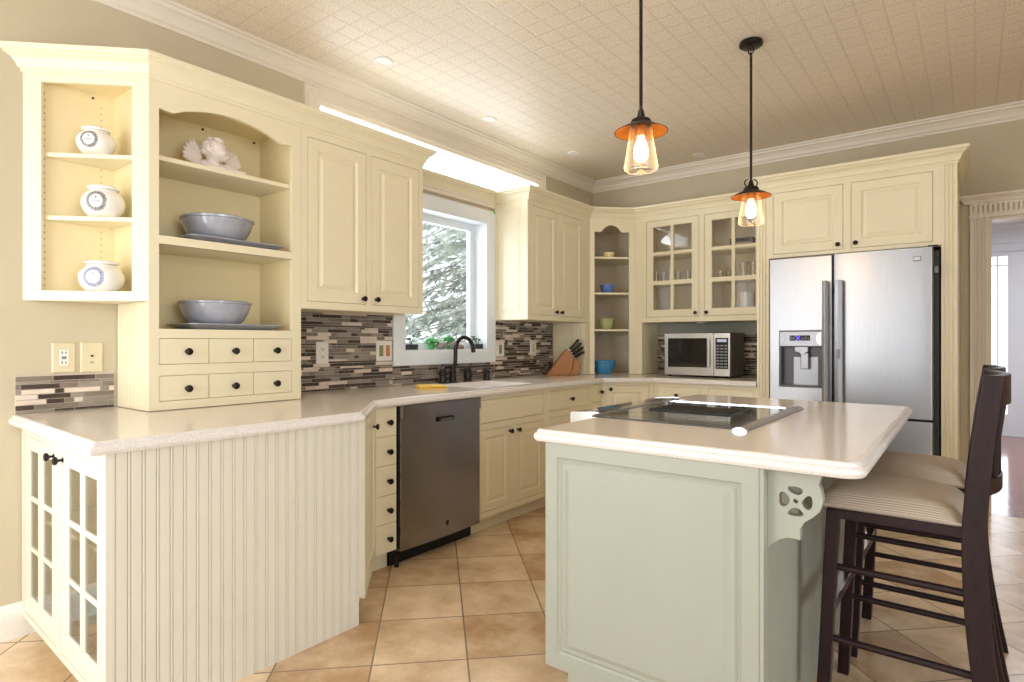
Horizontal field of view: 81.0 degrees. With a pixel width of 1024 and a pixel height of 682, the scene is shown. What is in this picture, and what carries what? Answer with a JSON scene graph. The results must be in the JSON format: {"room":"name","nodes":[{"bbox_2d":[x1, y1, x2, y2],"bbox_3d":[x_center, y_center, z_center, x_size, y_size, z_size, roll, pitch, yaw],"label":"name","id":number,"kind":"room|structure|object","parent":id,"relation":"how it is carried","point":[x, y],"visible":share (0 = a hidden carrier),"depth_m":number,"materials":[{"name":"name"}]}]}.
{"room":"kitchen","nodes":[
{"label":"kitchen","id":0,"kind":"room"},
{"bbox_2d":[0,0,591,606],"bbox_3d":[-1.123,-0.204,3.704,0.150,2.800,6.450,0,0,38],"label":"wall","id":1,"kind":"structure","parent":0,"point":[29,329],"depth_m":2.47,"materials":[{"name":"beige paint"}]},
{"bbox_2d":[0,601,35,642],"bbox_3d":[-2.341,1.127,1.992,0.016,0.138,1.250,0,0,38],"label":"baseboard","id":2,"kind":"structure","parent":1,"relation":"attached to","point":[13,625],"depth_m":2.41,"materials":[{"name":"white paint"}]},
{"bbox_2d":[52,343,74,372],"bbox_3d":[-1.909,0.069,2.555,0.010,0.126,0.083,0,0,38],"label":"wall plate","id":3,"kind":"object","parent":1,"relation":"attached to","point":[63,354],"visible":1,"depth_m":2.55,"materials":[{"name":"white plastic"}]},
{"bbox_2d":[59,350,68,365],"bbox_3d":[-1.907,0.069,2.554,0.002,0.068,0.034,0,0,38],"label":"socket","id":4,"kind":"object","parent":3,"relation":"attached to","point":[63,354],"depth_m":2.55,"materials":[{"name":"white plastic"}]},
{"bbox_2d":[15,372,113,413],"bbox_3d":[-1.903,0.216,2.566,0.008,0.156,0.352,0,0,38],"label":"backsplash","id":5,"kind":"structure","parent":1,"relation":"attached to","point":[47,392],"depth_m":2.55,"materials":[{"name":"brown tile"}]},
{"bbox_2d":[0,41,148,303],"bbox_3d":[-1.762,-0.682,2.437,0.413,1.027,0.438,0,0,38],"label":"corner shelf unit","id":6,"kind":"object","parent":1,"relation":"attached to","point":[67,88],"visible":0.83,"depth_m":2.51,"materials":[{"name":"beige paint"}]},
{"bbox_2d":[75,125,115,154],"bbox_3d":[-1.744,-0.839,2.516,0.141,0.108,0.141,0,0,-12],"label":"storage jar","id":7,"kind":"object","parent":6,"relation":"on","point":[92,139],"visible":0.94,"depth_m":2.47,"materials":[{"name":"white ceramic"}]},
{"bbox_2d":[77,260,124,290],"bbox_3d":[-1.724,-0.274,2.522,0.167,0.130,0.167,0,0,-12],"label":"storage jar","id":8,"kind":"object","parent":6,"relation":"on","point":[97,275],"visible":0.94,"depth_m":2.47,"materials":[{"name":"white ceramic"}]},
{"bbox_2d":[80,184,125,216],"bbox_3d":[-1.720,-0.587,2.527,0.160,0.130,0.160,0,0,-14],"label":"storage jar","id":9,"kind":"object","parent":6,"relation":"on","point":[100,200],"visible":0.95,"depth_m":2.48,"materials":[{"name":"white ceramic"}]},
{"bbox_2d":[80,342,102,371],"bbox_3d":[-1.847,0.069,2.637,0.010,0.130,0.084,0,0,38],"label":"wall plate","id":10,"kind":"object","parent":1,"relation":"attached to","point":[91,353],"visible":1,"depth_m":2.63,"materials":[{"name":"beige plastic"}]},
{"bbox_2d":[316,342,327,363],"bbox_3d":[-1.124,0.068,3.559,0.010,0.132,0.085,0,0,38],"label":"wall plate","id":11,"kind":"object","parent":1,"relation":"attached to","point":[321,347],"visible":1,"depth_m":3.55,"materials":[{"name":"white plastic"}]},
{"bbox_2d":[92,0,595,193],"bbox_3d":[-1.075,-1.552,3.572,0.088,0.102,6.300,0,0,38],"label":"trim","id":12,"kind":"structure","parent":1,"relation":"attached to","point":[170,15],"depth_m":3.47,"materials":[{"name":"white wood"}]},
{"bbox_2d":[301,312,392,392],"bbox_3d":[-1.073,0.060,3.640,0.006,0.468,0.902,0,0,38],"label":"backsplash","id":13,"kind":"structure","parent":1,"relation":"attached to","point":[351,339],"depth_m":3.69,"materials":[{"name":"brown tile"}]},
{"bbox_2d":[301,106,435,315],"bbox_3d":[-0.912,-0.683,3.526,0.400,1.026,0.916,0,0,38],"label":"upper cabinet","id":14,"kind":"object","parent":1,"relation":"attached to","point":[362,186],"visible":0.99,"depth_m":3.37,"materials":[{"name":"beige paint"}]},
{"bbox_2d":[376,341,391,360],"bbox_3d":[-0.837,0.060,3.931,0.010,0.133,0.130,0,0,38],"label":"wall plate","id":15,"kind":"object","parent":1,"relation":"attached to","point":[383,348],"visible":1,"depth_m":3.93,"materials":[{"name":"white plastic"}]},
{"bbox_2d":[303,81,545,208],"bbox_3d":[-0.516,-1.286,4.485,0.185,0.437,2.449,0,0,38],"label":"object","id":16,"kind":"structure","parent":1,"relation":"in","point":[448,149],"depth_m":4.31,"materials":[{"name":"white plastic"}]},
{"bbox_2d":[392,362,494,385],"bbox_3d":[-0.469,0.230,4.421,0.008,0.128,1.073,0,0,38],"label":"backsplash","id":17,"kind":"structure","parent":1,"relation":"attached to","point":[415,374],"depth_m":4.27,"materials":[{"name":"brown tile"}]},
{"bbox_2d":[392,193,495,365],"bbox_3d":[-0.525,-0.438,4.465,0.175,1.206,1.069,0,0,38],"label":"window","id":18,"kind":"structure","parent":1,"relation":"in","point":[479,224],"depth_m":4.75,"materials":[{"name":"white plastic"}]},
{"bbox_2d":[406,335,417,349],"bbox_3d":[-0.708,0.008,4.201,0.066,0.110,0.089,0,0,38],"label":"potted plant","id":19,"kind":"object","parent":18,"relation":"on","point":[411,346],"visible":0.92,"depth_m":4.18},
{"bbox_2d":[424,337,439,349],"bbox_3d":[-0.587,0.013,4.374,0.084,0.097,0.135,0,0,38],"label":"succulent","id":20,"kind":"object","parent":18,"relation":"on","point":[431,340],"visible":1,"depth_m":4.35,"materials":[{"name":"green plant"}]},
{"bbox_2d":[435,342,446,348],"bbox_3d":[-0.521,0.030,4.433,0.069,0.060,0.096,0,0,38],"label":"sill stone","id":21,"kind":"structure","parent":18,"relation":"on","point":[442,345],"depth_m":4.40,"materials":[{"name":"grey stone"}]},
{"bbox_2d":[442,335,454,348],"bbox_3d":[-0.479,0.004,4.513,0.072,0.114,0.114,0,0,38],"label":"succulent","id":22,"kind":"object","parent":18,"relation":"on","point":[448,338],"visible":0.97,"depth_m":4.49,"materials":[{"name":"green plant"}]},
{"bbox_2d":[449,341,458,348],"bbox_3d":[-0.441,0.027,4.533,0.079,0.069,0.110,0,0,38],"label":"sill stone","id":23,"kind":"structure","parent":18,"relation":"on","point":[451,343],"depth_m":4.49,"materials":[{"name":"grey stone"}]},
{"bbox_2d":[471,336,482,348],"bbox_3d":[-0.283,0.008,4.754,0.062,0.108,0.113,0,0,38],"label":"potted plant","id":24,"kind":"object","parent":18,"relation":"on","point":[477,346],"visible":0.91,"depth_m":4.74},
{"bbox_2d":[423,168,494,202],"bbox_3d":[-0.461,-1.149,4.389,0.060,0.095,1.121,0,0,38],"label":"trim","id":25,"kind":"structure","parent":1,"relation":"attached to","point":[430,177],"depth_m":4.45,"materials":[{"name":"beige paint"}]},
{"bbox_2d":[496,342,503,356],"bbox_3d":[-0.097,0.063,4.889,0.010,0.122,0.110,0,0,38],"label":"wall plate","id":26,"kind":"object","parent":1,"relation":"attached to","point":[499,345],"visible":1,"depth_m":4.88,"materials":[{"name":"white plastic"}]},
{"bbox_2d":[495,321,552,377],"bbox_3d":[0.115,0.058,5.177,0.006,0.473,0.836,0,0,38],"label":"backsplash","id":27,"kind":"structure","parent":1,"relation":"attached to","point":[516,336],"depth_m":5.15,"materials":[{"name":"brown tile"}]},
{"bbox_2d":[530,340,535,355],"bbox_3d":[0.187,0.056,5.256,0.010,0.137,0.090,0,0,38],"label":"wall plate","id":28,"kind":"object","parent":1,"relation":"attached to","point":[532,342],"visible":1,"depth_m":5.25,"materials":[{"name":"white plastic"}]},
{"bbox_2d":[494,184,593,322],"bbox_3d":[0.283,-0.683,5.073,0.400,1.026,0.991,0,0,38],"label":"upper cabinet","id":29,"kind":"object","parent":1,"relation":"attached to","point":[543,235],"visible":0.98,"depth_m":4.81,"materials":[{"name":"beige paint"}]},
{"bbox_2d":[0,436,1023,681],"bbox_3d":[2.451,1.246,3.627,5.900,0.100,11.000,0,0,38],"label":"floor","id":30,"kind":"structure","parent":0,"point":[471,608],"depth_m":2.55,"materials":[{"name":"tile"}]},
{"bbox_2d":[22,409,379,681],"bbox_3d":[-1.223,0.767,2.614,1.017,0.858,1.320,0,0,38],"label":"base cabinet","id":31,"kind":"object","parent":30,"relation":"on","point":[226,560],"visible":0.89,"depth_m":2.12,"materials":[{"name":"beige paint"}]},
{"bbox_2d":[45,506,96,552],"bbox_3d":[-1.437,0.728,2.341,0.950,0.016,0.410,0,0,38],"label":"shelf","id":32,"kind":"object","parent":31,"relation":"attached to","point":[75,510],"depth_m":2.41,"materials":[{"name":"beige paint"}]},
{"bbox_2d":[71,617,96,654],"bbox_3d":[-1.529,1.035,2.173,0.240,0.108,0.120,0,0,38],"label":"woven basket","id":33,"kind":"object","parent":31,"relation":"on","point":[75,625],"visible":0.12,"depth_m":2.08,"materials":[{"name":"wicker"}]},
{"bbox_2d":[71,588,96,624],"bbox_3d":[-1.529,0.957,2.173,0.230,0.046,0.110,0,0,38],"label":"box","id":34,"kind":"object","parent":33,"relation":"on","point":[75,597],"visible":0.24,"depth_m":2.12,"materials":[{"name":"white"}]},
{"bbox_2d":[372,406,395,571],"bbox_3d":[-0.877,0.767,3.272,0.631,0.858,0.148,0,0,38],"label":"base cabinet","id":35,"kind":"object","parent":30,"relation":"on","point":[386,416],"visible":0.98,"depth_m":3.10,"materials":[{"name":"beige paint"}]},
{"bbox_2d":[388,397,480,567],"bbox_3d":[-0.628,0.768,3.591,0.636,0.856,0.656,0,0,38],"label":"dishwasher","id":36,"kind":"object","parent":30,"relation":"on","point":[437,463],"visible":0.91,"depth_m":3.36,"materials":[{"name":"grey metal"}]},
{"bbox_2d":[471,390,545,533],"bbox_3d":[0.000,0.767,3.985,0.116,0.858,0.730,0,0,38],"label":"base cabinet","id":37,"kind":"object","parent":30,"relation":"on","point":[512,462],"visible":0.91,"depth_m":3.94,"materials":[{"name":"beige paint"}]},
{"bbox_2d":[538,383,603,507],"bbox_3d":[0.272,0.767,4.742,0.611,0.858,0.798,0,0,38],"label":"base cabinet","id":38,"kind":"object","parent":30,"relation":"on","point":[560,402],"visible":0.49,"depth_m":4.48,"materials":[{"name":"beige paint"}]},
{"bbox_2d":[602,383,653,406],"bbox_3d":[0.889,0.767,5.362,0.965,0.858,1.025,0,0,38],"label":"base cabinet","id":39,"kind":"object","parent":30,"relation":"on","point":[614,393],"visible":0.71,"depth_m":4.91,"materials":[{"name":"beige paint"}]},
{"bbox_2d":[546,442,844,681],"bbox_3d":[0.926,0.766,2.386,0.835,0.859,1.589,0,0,38],"label":"kitchen island","id":40,"kind":"object","parent":30,"relation":"on","point":[659,568],"visible":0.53,"depth_m":1.79,"materials":[{"name":"green paint"}]},
{"bbox_2d":[534,394,912,478],"bbox_3d":[0.935,0.316,2.418,1.059,0.040,1.671,0,0,38],"label":"island countertop","id":41,"kind":"structure","parent":40,"relation":"on","point":[827,439],"depth_m":1.87,"materials":[{"name":"stone"}]},
{"bbox_2d":[570,397,803,431],"bbox_3d":[0.758,0.321,2.551,0.736,0.078,0.921,0,0,38],"label":"cooktop","id":42,"kind":"object","parent":41,"relation":"in","point":[670,410],"visible":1,"depth_m":2.43,"materials":[{"name":"black glass"}]},
{"bbox_2d":[649,404,749,415],"bbox_3d":[0.786,0.287,2.519,0.350,0.005,0.220,0,0,38],"label":"vent grille","id":43,"kind":"object","parent":42,"relation":"attached to","point":[716,411],"depth_m":2.48,"materials":[{"name":"black metal"}]},
{"bbox_2d":[654,383,756,397],"bbox_3d":[1.691,0.767,4.941,0.816,0.858,0.721,0,0,38],"label":"base cabinet","id":44,"kind":"object","parent":30,"relation":"on","point":[660,389],"visible":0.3,"depth_m":4.70,"materials":[{"name":"beige paint"}]},
{"bbox_2d":[8,371,756,456],"bbox_3d":[0.096,0.316,3.683,1.802,0.040,4.690,0,0,38],"label":"countertop","id":45,"kind":"structure","parent":44,"relation":"on","point":[111,430],"depth_m":2.47,"materials":[{"name":"stone"}]},
{"bbox_2d":[118,49,307,410],"bbox_3d":[-1.418,-0.452,2.868,0.395,1.489,0.741,0,0,38],"label":"hutch","id":46,"kind":"object","parent":45,"relation":"on","point":[161,366],"visible":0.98,"depth_m":2.88,"materials":[{"name":"beige paint"}]},
{"bbox_2d":[182,136,246,174],"bbox_3d":[-1.420,-0.889,2.863,0.279,0.179,0.123,0,0,-44],"label":"figurine","id":47,"kind":"object","parent":46,"relation":"on","point":[214,150],"visible":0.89,"depth_m":2.83,"materials":[{"name":"white ceramic"}]},
{"bbox_2d":[159,155,289,196],"bbox_3d":[-1.444,-0.789,2.898,0.294,0.021,0.644,0,0,38],"label":"shelf","id":48,"kind":"object","parent":46,"relation":"attached to","point":[174,171],"depth_m":2.90,"materials":[{"name":"beige paint"}]},
{"bbox_2d":[166,323,283,329],"bbox_3d":[-1.390,-0.069,2.931,0.270,0.028,0.470,0,0,38],"label":"serving plate","id":49,"kind":"object","parent":46,"relation":"on","point":[209,326],"visible":0.8,"depth_m":2.81,"materials":[{"name":"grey ceramic"}]},
{"bbox_2d":[177,300,252,323],"bbox_3d":[-1.426,-0.127,2.885,0.328,0.127,0.328,0,0,38],"label":"mixing bowl","id":50,"kind":"object","parent":49,"relation":"on","point":[193,311],"visible":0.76,"depth_m":2.77,"materials":[{"name":"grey ceramic"}]},
{"bbox_2d":[159,243,290,263],"bbox_3d":[-1.433,-0.434,2.890,0.323,0.036,0.644,0,0,38],"label":"shelf","id":51,"kind":"object","parent":46,"relation":"attached to","point":[213,253],"depth_m":2.90,"materials":[{"name":"beige paint"}]},
{"bbox_2d":[177,234,283,249],"bbox_3d":[-1.390,-0.467,2.931,0.270,0.028,0.470,0,0,38],"label":"serving plate","id":52,"kind":"object","parent":46,"relation":"on","point":[188,236],"visible":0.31,"depth_m":2.82,"materials":[{"name":"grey ceramic"}]},
{"bbox_2d":[179,212,254,240],"bbox_3d":[-1.420,-0.525,2.893,0.328,0.127,0.328,0,0,38],"label":"mixing bowl","id":53,"kind":"object","parent":52,"relation":"on","point":[202,223],"visible":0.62,"depth_m":2.77,"materials":[{"name":"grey ceramic"}]},
{"bbox_2d":[414,384,446,389],"bbox_3d":[-0.512,0.283,3.782,0.184,0.024,0.157,0,0,-18],"label":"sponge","id":54,"kind":"object","parent":45,"relation":"on","point":[418,386],"visible":1,"depth_m":3.72,"materials":[{"name":"yellow"}]},
{"bbox_2d":[438,335,475,383],"bbox_3d":[-0.407,0.125,4.320,0.303,0.340,0.094,0,0,-39],"label":"faucet","id":55,"kind":"object","parent":45,"relation":"on","point":[442,372],"visible":1,"depth_m":4.31,"materials":[{"name":"brown metal"}]},
{"bbox_2d":[463,363,472,381],"bbox_3d":[-0.326,0.228,4.448,0.076,0.136,0.075,0,0,38],"label":"sprayer","id":56,"kind":"object","parent":45,"relation":"on","point":[467,372],"visible":1,"depth_m":4.42,"materials":[{"name":"brown metal"}]},
{"bbox_2d":[483,369,490,379],"bbox_3d":[-0.196,0.254,4.607,0.065,0.084,0.093,0,0,10],"label":"soap dispenser","id":57,"kind":"object","parent":45,"relation":"on","point":[486,372],"visible":1,"depth_m":4.60,"materials":[{"name":"brown metal"}]},
{"bbox_2d":[546,350,580,374],"bbox_3d":[0.451,0.183,5.279,0.296,0.224,0.106,0,0,0],"label":"knife block","id":58,"kind":"object","parent":45,"relation":"on","point":[565,364],"visible":0.96,"depth_m":5.23,"materials":[{"name":"brown wood"}]},
{"bbox_2d":[553,207,634,374],"bbox_3d":[0.860,-0.452,5.598,0.666,1.489,0.712,0,0,38],"label":"cabinet","id":59,"kind":"object","parent":45,"relation":"on","point":[612,229],"visible":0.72,"depth_m":5.52,"materials":[{"name":"beige paint"}]},
{"bbox_2d":[598,318,614,328],"bbox_3d":[0.866,-0.161,5.520,0.154,0.100,0.154,0,0,38],"label":"bowl","id":60,"kind":"object","parent":59,"relation":"on","point":[604,323],"visible":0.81,"depth_m":5.46,"materials":[{"name":"ceramic"}]},
{"bbox_2d":[600,284,615,292],"bbox_3d":[0.880,-0.481,5.522,0.145,0.080,0.145,0,0,38],"label":"bowl","id":61,"kind":"object","parent":59,"relation":"on","point":[605,288],"visible":0.84,"depth_m":5.47,"materials":[{"name":"ceramic"}]},
{"bbox_2d":[603,252,614,256],"bbox_3d":[0.891,-0.790,5.522,0.114,0.054,0.114,0,0,38],"label":"ramekin","id":62,"kind":"object","parent":59,"relation":"on","point":[605,254],"visible":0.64,"depth_m":5.48,"materials":[{"name":"ceramic"}]},
{"bbox_2d":[595,329,628,331],"bbox_3d":[0.878,-0.102,5.638,0.602,0.016,0.594,0,0,38],"label":"shelf","id":63,"kind":"object","parent":59,"relation":"attached to","point":[596,330],"depth_m":5.42,"materials":[{"name":"beige paint"}]},
{"bbox_2d":[595,293,628,298],"bbox_3d":[0.878,-0.433,5.638,0.602,0.016,0.594,0,0,38],"label":"shelf","id":64,"kind":"object","parent":59,"relation":"attached to","point":[597,295],"depth_m":5.60,"materials":[{"name":"beige paint"}]},
{"bbox_2d":[595,257,628,266],"bbox_3d":[0.878,-0.755,5.638,0.602,0.016,0.594,0,0,38],"label":"shelf","id":65,"kind":"object","parent":59,"relation":"attached to","point":[599,261],"depth_m":5.64,"materials":[{"name":"beige paint"}]},
{"bbox_2d":[595,360,616,373],"bbox_3d":[0.847,0.234,5.522,0.230,0.124,0.230,0,0,38],"label":"bowl","id":66,"kind":"object","parent":45,"relation":"on","point":[601,366],"visible":0.87,"depth_m":5.44,"materials":[{"name":"teal ceramic"}]},
{"bbox_2d":[635,192,756,373],"bbox_3d":[1.660,-0.452,5.180,1.159,1.489,0.409,0,0,38],"label":"cabinet","id":67,"kind":"object","parent":45,"relation":"on","point":[693,236],"visible":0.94,"depth_m":5.24,"materials":[{"name":"beige paint"}]},
{"bbox_2d":[654,246,755,260],"bbox_3d":[1.702,-0.764,5.201,1.083,0.016,0.275,0,0,38],"label":"shelf","id":68,"kind":"object","parent":67,"relation":"attached to","point":[746,251],"depth_m":5.21,"materials":[{"name":"beige paint"}]},
{"bbox_2d":[654,279,755,287],"bbox_3d":[1.702,-0.514,5.201,1.083,0.016,0.275,0,0,38],"label":"shelf","id":69,"kind":"object","parent":67,"relation":"attached to","point":[741,282],"depth_m":5.23,"materials":[{"name":"beige paint"}]},
{"bbox_2d":[730,237,755,244],"bbox_3d":[1.913,-0.814,4.979,0.185,0.083,0.100,0,0,38],"label":"stand","id":70,"kind":"object","parent":67,"relation":"on","point":[743,239],"visible":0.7,"depth_m":4.94,"materials":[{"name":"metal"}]},
{"bbox_2d":[730,237,755,241],"bbox_3d":[1.913,-0.845,4.979,0.185,0.022,0.100,0,0,38],"label":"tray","id":71,"kind":"object","parent":70,"relation":"on","point":[743,239],"depth_m":4.94,"materials":[{"name":"metal"}]},
{"bbox_2d":[738,291,754,314],"bbox_3d":[1.955,-0.299,4.996,0.132,0.225,0.132,0,0,38],"label":"pitcher","id":72,"kind":"object","parent":67,"relation":"in","point":[746,299],"visible":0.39,"depth_m":4.95,"materials":[{"name":"white ceramic"}]},
{"bbox_2d":[665,333,743,377],"bbox_3d":[1.631,0.112,5.097,0.553,0.368,0.407,0,0,38],"label":"microwave","id":73,"kind":"object","parent":45,"relation":"on","point":[701,354],"visible":0.99,"depth_m":4.94,"materials":[{"name":"metal"}]},
{"bbox_2d":[770,244,940,455],"bbox_3d":[2.430,0.299,4.248,0.990,1.793,0.824,0,0,38],"label":"refrigerator","id":74,"kind":"object","parent":30,"relation":"on","point":[858,327],"visible":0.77,"depth_m":3.91,"materials":[{"name":"metal"}]},
{"bbox_2d":[747,143,969,459],"bbox_3d":[2.474,0.000,4.316,1.305,2.392,0.779,0,0,38],"label":"refrigerator surround","id":75,"kind":"object","parent":30,"relation":"on","point":[911,199],"visible":0.85,"depth_m":3.96,"materials":[{"name":"beige paint"}]},
{"bbox_2d":[817,370,1010,681],"bbox_3d":[1.262,0.644,1.880,0.491,1.106,0.428,0,0,38],"label":"bar stool","id":76,"kind":"object","parent":30,"relation":"on","point":[920,505],"visible":0.99,"depth_m":1.74,"materials":[{"name":"brown wood"}]},
{"bbox_2d":[851,365,1009,681],"bbox_3d":[1.599,0.644,2.308,0.491,1.106,0.428,0,0,38],"label":"bar stool","id":77,"kind":"object","parent":30,"relation":"on","point":[946,470],"visible":0.34,"depth_m":2.26,"materials":[{"name":"beige fabric"}]},
{"bbox_2d":[172,0,1023,179],"bbox_3d":[1.106,-1.654,1.886,5.900,0.100,6.600,0,0,38],"label":"ceiling","id":78,"kind":"structure","parent":0,"point":[557,78],"depth_m":3.42,"materials":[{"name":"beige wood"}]},
{"bbox_2d":[373,57,392,65],"bbox_3d":[-0.737,-1.601,3.431,0.110,0.005,0.110,0,0,38],"label":"recessed light","id":79,"kind":"object","parent":78,"relation":"in","point":[382,61],"visible":1,"depth_m":3.43,"materials":[{"name":"white paint"}]},
{"bbox_2d":[481,116,495,121],"bbox_3d":[-0.169,-1.601,4.325,0.110,0.005,0.110,0,0,38],"label":"recessed light","id":80,"kind":"object","parent":78,"relation":"in","point":[486,118],"visible":1,"depth_m":4.32,"materials":[{"name":"white paint"}]},
{"bbox_2d":[568,151,579,154],"bbox_3d":[0.528,-1.601,5.105,0.110,0.005,0.110,0,0,38],"label":"recessed light","id":81,"kind":"object","parent":78,"relation":"in","point":[570,152],"visible":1,"depth_m":5.10,"materials":[{"name":"white paint"}]},
{"bbox_2d":[614,0,667,174],"bbox_3d":[0.500,-1.133,2.329,0.205,0.942,0.205,0,0,38],"label":"pendant lamp","id":82,"kind":"object","parent":78,"relation":"hanging from","point":[641,128],"visible":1,"depth_m":2.32,"materials":[{"name":"brown metal"}]},
{"bbox_2d":[636,124,645,136],"bbox_3d":[0.500,-0.816,2.329,0.040,0.040,0.039,0,0,38],"label":"socket","id":83,"kind":"object","parent":82,"relation":"attached to","point":[640,128],"depth_m":2.31,"materials":[{"name":"orange metal"}]},
{"bbox_2d":[692,153,705,156],"bbox_3d":[1.605,-1.601,5.153,0.110,0.005,0.110,0,0,38],"label":"recessed light","id":84,"kind":"object","parent":78,"relation":"in","point":[695,154],"visible":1,"depth_m":5.14,"materials":[{"name":"white paint"}]},
{"bbox_2d":[731,37,771,226],"bbox_3d":[1.280,-1.115,3.213,0.205,0.978,0.205,0,0,38],"label":"pendant lamp","id":85,"kind":"object","parent":78,"relation":"hanging from","point":[750,193],"visible":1,"depth_m":3.21,"materials":[{"name":"brown metal"}]},
{"bbox_2d":[747,192,754,199],"bbox_3d":[1.280,-0.780,3.213,0.040,0.040,0.039,0,0,38],"label":"socket","id":86,"kind":"object","parent":85,"relation":"attached to","point":[750,196],"depth_m":3.20,"materials":[{"name":"orange metal"}]},
{"bbox_2d":[592,119,1023,464],"bbox_3d":[3.072,-0.204,4.430,5.600,2.800,0.130,0,0,38],"label":"wall","id":87,"kind":"structure","parent":0,"point":[996,150],"depth_m":4.26,"materials":[{"name":"beige paint"}]},
{"bbox_2d":[658,334,756,375],"bbox_3d":[1.791,0.114,5.334,1.138,0.360,0.006,0,0,38],"label":"backsplash","id":88,"kind":"structure","parent":87,"relation":"attached to","point":[750,340],"depth_m":5.15,"materials":[{"name":"brown tile"}]},
{"bbox_2d":[593,100,1023,192],"bbox_3d":[3.006,-1.552,4.344,5.600,0.102,0.088,0,0,38],"label":"trim","id":89,"kind":"structure","parent":87,"relation":"attached to","point":[1013,111],"depth_m":4.72,"materials":[{"name":"white wood"}]},
{"bbox_2d":[959,189,1023,513],"bbox_3d":[3.736,0.090,3.871,1.387,2.212,0.203,0,0,38],"label":"trim","id":90,"kind":"structure","parent":87,"relation":"attached to","point":[987,208],"depth_m":4.17,"materials":[{"name":"white wood"}]},
{"bbox_2d":[992,232,1023,252],"bbox_3d":[6.344,-0.134,7.519,3.800,2.660,0.120,0,0,38],"label":"wall","id":91,"kind":"structure","parent":0,"point":[1017,236],"depth_m":7.54,"materials":[{"name":"white paint"}]},
{"bbox_2d":[992,242,1023,437],"bbox_3d":[6.197,0.081,7.590,0.760,2.630,0.097,0,0,38],"label":"door","id":92,"kind":"structure","parent":91,"relation":"in","point":[1013,426],"depth_m":7.51,"materials":[{"name":"white plastic"}]},
{"bbox_2d":[992,222,1023,233],"bbox_3d":[6.281,-1.412,7.437,3.800,0.102,0.088,0,0,38],"label":"trim","id":93,"kind":"structure","parent":91,"relation":"attached to","point":[1015,227],"depth_m":7.50,"materials":[{"name":"white wood"}]},
{"bbox_2d":[992,220,1023,224],"bbox_3d":[4.987,-1.514,5.763,3.800,0.100,4.320,0,0,38],"label":"ceiling","id":94,"kind":"structure","parent":0,"point":[1013,221],"depth_m":7.38,"materials":[{"name":"white paint"}]},
{"label":"outside","id":95,"kind":"structure","parent":0,"visible":0},
{"bbox_3d":[-6.004,2.096,8.835,13.850,0.600,20.000,0,0,38],"label":"ground","id":96,"kind":"structure","parent":95,"visible":0},
{"bbox_2d":[406,222,466,341],"bbox_3d":[-0.966,-0.103,8.211,2.577,3.804,2.797,0,0,-20],"label":"conifer tree","id":97,"kind":"object","parent":96,"relation":"on","point":[457,312],"visible":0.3,"depth_m":8.26,"materials":[{"name":"green plant"}]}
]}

